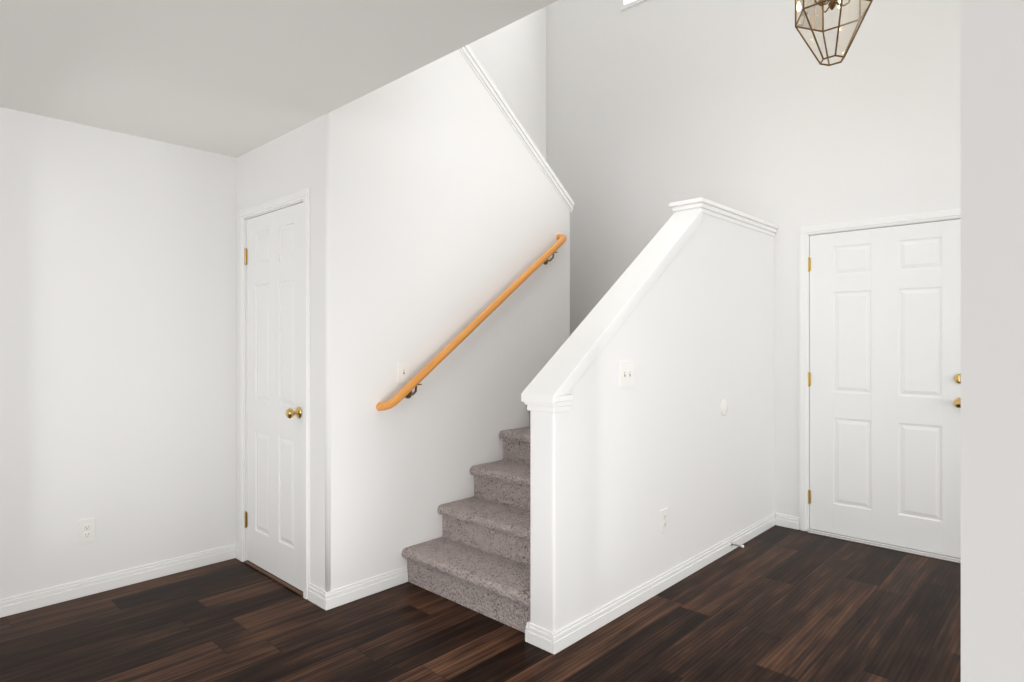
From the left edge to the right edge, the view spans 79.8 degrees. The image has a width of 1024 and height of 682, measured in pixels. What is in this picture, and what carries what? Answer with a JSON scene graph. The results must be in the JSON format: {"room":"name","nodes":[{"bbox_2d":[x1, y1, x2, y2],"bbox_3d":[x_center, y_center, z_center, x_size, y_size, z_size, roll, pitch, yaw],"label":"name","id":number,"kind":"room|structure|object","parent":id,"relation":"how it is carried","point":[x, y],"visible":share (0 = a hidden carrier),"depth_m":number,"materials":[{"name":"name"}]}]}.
{"room":"entrance hall","nodes":[
{"label":"entrance hall","id":0,"kind":"room"},
{"bbox_2d":[0,7,545,598],"bbox_3d":[-2.761,-1.280,2.680,0.115,5.200,9.115,0,0,43],"label":"wall","id":1,"kind":"structure","parent":0,"point":[118,337],"depth_m":3.29,"materials":[{"name":"paint"}]},
{"bbox_2d":[78,518,94,543],"bbox_3d":[-2.207,0.985,3.179,0.007,0.117,0.072,0,0,43],"label":"outlet","id":2,"kind":"object","parent":1,"relation":"attached to","point":[86,530],"visible":1,"depth_m":3.18,"materials":[{"name":"white plastic"}]},
{"bbox_2d":[237,120,314,584],"bbox_3d":[-1.298,-0.050,3.460,0.945,2.740,0.115,0,0,43],"label":"wall","id":3,"kind":"structure","parent":0,"point":[284,164],"depth_m":3.30,"materials":[{"name":"paint"}]},
{"bbox_2d":[244,560,302,595],"bbox_3d":[-1.316,1.315,3.430,0.704,0.011,0.072,0,0,43],"label":"threshold","id":4,"kind":"object","parent":3,"relation":"attached to","point":[276,578],"visible":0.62,"depth_m":3.39,"materials":[{"name":"brown wood"}]},
{"bbox_2d":[245,202,302,590],"bbox_3d":[-1.346,0.291,3.410,0.716,2.030,0.105,0,0,43],"label":"closet door","id":5,"kind":"structure","parent":3,"relation":"in","point":[274,263],"depth_m":3.40,"materials":[{"name":"paint"}]},
{"bbox_2d":[240,186,309,598],"bbox_3d":[-1.298,0.266,3.449,0.830,2.109,0.131,0,0,43],"label":"trim","id":6,"kind":"structure","parent":3,"relation":"attached to","point":[284,201],"depth_m":3.23,"materials":[{"name":"paint"}]},
{"bbox_2d":[0,0,557,157],"bbox_3d":[-0.928,-1.270,-1.138,7.790,0.300,6.070,0,0,43],"label":"ceiling","id":7,"kind":"structure","parent":0,"point":[235,78],"depth_m":2.41,"materials":[{"name":"paint"}]},
{"bbox_2d":[315,49,569,591],"bbox_3d":[-0.283,-0.500,3.764,0.115,3.640,1.950,0,0,43],"label":"wall","id":8,"kind":"structure","parent":0,"point":[442,216],"depth_m":3.43,"materials":[{"name":"paint"}]},
{"bbox_2d":[0,513,798,653],"bbox_3d":[0.076,1.277,-0.072,7.790,0.086,9.000,0,0,43],"label":"baseboard","id":9,"kind":"structure","parent":8,"relation":"attached to","point":[565,636],"depth_m":3.17,"materials":[{"name":"paint"}]},
{"bbox_2d":[398,361,408,382],"bbox_3d":[-0.589,0.170,3.344,0.016,0.117,0.072,0,0,43],"label":"light switch","id":10,"kind":"object","parent":8,"relation":"attached to","point":[403,371],"visible":0.98,"depth_m":3.35,"materials":[{"name":"white plastic"}]},
{"bbox_2d":[376,234,566,410],"bbox_3d":[-0.154,-0.192,3.752,0.105,1.124,1.544,0,0,43],"label":"handrail","id":11,"kind":"object","parent":8,"relation":"attached to","point":[405,391],"visible":1,"depth_m":3.57,"materials":[{"name":"orange wood"}]},
{"bbox_2d":[459,45,573,212],"bbox_3d":[-0.279,-1.638,3.768,0.155,1.428,1.962,0,0,43],"label":"trim","id":12,"kind":"structure","parent":8,"relation":"on","point":[502,105],"depth_m":3.99,"materials":[{"name":"paint"}]},
{"bbox_2d":[0,525,960,681],"bbox_3d":[0.074,1.350,0.009,7.905,0.060,9.115,0,0,43],"label":"floor","id":13,"kind":"structure","parent":0,"point":[775,603],"depth_m":2.77,"materials":[{"name":"brown wood"}]},
{"bbox_2d":[401,405,529,632],"bbox_3d":[0.093,-0.083,4.167,1.996,2.805,2.802,0,0,43],"label":"staircase","id":14,"kind":"structure","parent":13,"relation":"on","point":[475,557],"depth_m":3.26,"materials":[{"name":"carpet"}]},
{"bbox_2d":[808,529,960,563],"bbox_3d":[2.410,1.310,3.950,0.914,0.019,0.125,0,0,43],"label":"threshold","id":15,"kind":"object","parent":13,"relation":"on","point":[893,547],"visible":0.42,"depth_m":3.90,"materials":[{"name":"silver metal"}]},
{"bbox_2d":[530,213,773,632],"bbox_3d":[0.981,0.258,3.549,0.140,2.125,2.490,0,0,43],"label":"wall","id":16,"kind":"structure","parent":0,"point":[615,468],"depth_m":3.28,"materials":[{"name":"paint"}]},
{"bbox_2d":[620,362,633,386],"bbox_3d":[0.568,0.163,2.996,0.016,0.117,0.118,0,0,43],"label":"light switch","id":17,"kind":"object","parent":16,"relation":"attached to","point":[626,373],"visible":1,"depth_m":2.99,"materials":[{"name":"white plastic"}]},
{"bbox_2d":[521,197,778,412],"bbox_3d":[0.970,-0.260,3.537,0.212,1.130,2.519,0,0,43],"label":"trim","id":18,"kind":"structure","parent":16,"relation":"on","point":[552,384],"depth_m":3.02,"materials":[{"name":"paint"}]},
{"bbox_2d":[660,508,667,532],"bbox_3d":[0.811,0.955,3.261,0.007,0.117,0.072,0,0,43],"label":"outlet","id":19,"kind":"object","parent":16,"relation":"attached to","point":[663,520],"visible":1,"depth_m":3.25,"materials":[{"name":"white plastic"}]},
{"bbox_2d":[720,399,727,415],"bbox_3d":[1.319,0.412,3.802,0.005,0.104,0.104,0,0,43],"label":"electrical outlet cover","id":20,"kind":"object","parent":16,"relation":"attached to","point":[724,407],"visible":1,"depth_m":3.80,"materials":[{"name":"white plastic"}]},
{"bbox_2d":[731,542,743,547],"bbox_3d":[1.410,1.275,3.824,0.078,0.022,0.022,0,0,43],"label":"door stop","id":21,"kind":"object","parent":16,"relation":"attached to","point":[732,543],"visible":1,"depth_m":3.82,"materials":[{"name":"silver metal"}]},
{"bbox_2d":[546,0,960,517],"bbox_3d":[3.202,-1.280,3.245,7.790,5.200,0.115,0,0,43],"label":"wall","id":22,"kind":"structure","parent":0,"point":[655,108],"depth_m":4.49,"materials":[{"name":"paint"}]},
{"bbox_2d":[621,0,645,10],"bbox_3d":[1.368,-3.283,4.882,1.175,0.865,0.016,0,0,43],"label":"window","id":23,"kind":"structure","parent":22,"relation":"in","point":[625,4],"depth_m":5.23,"materials":[{"name":"paint"}]},
{"bbox_2d":[799,208,960,530],"bbox_3d":[2.425,0.263,3.966,1.040,2.115,0.131,0,0,43],"label":"door frame","id":24,"kind":"structure","parent":22,"relation":"attached to","point":[806,233],"depth_m":4.25,"materials":[{"name":"paint"}]},
{"bbox_2d":[808,219,960,557],"bbox_3d":[2.381,0.285,3.930,0.926,2.030,0.114,0,0,43],"label":"front door","id":25,"kind":"structure","parent":22,"relation":"in","point":[884,378],"depth_m":3.92,"materials":[{"name":"paint"}]},
{"bbox_2d":[961,0,1023,681],"bbox_3d":[1.111,-1.280,1.358,0.115,5.200,0.600,0,0,43],"label":"wall","id":26,"kind":"structure","parent":0,"point":[992,340],"depth_m":1.15,"materials":[{"name":"paint"}]},
{"bbox_3d":[2.158,-3.930,2.137,8.020,0.100,3.160,0,0,43],"label":"ceiling","id":27,"kind":"structure","parent":0,"visible":0},
{"bbox_2d":[795,0,872,65],"bbox_3d":[1.627,-2.651,3.111,0.364,2.459,0.317,0,0,43],"label":"lantern chandelier","id":28,"kind":"object","parent":27,"relation":"hanging from","point":[809,14],"visible":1,"depth_m":3.15,"materials":[{"name":"gold metal"}]}
]}

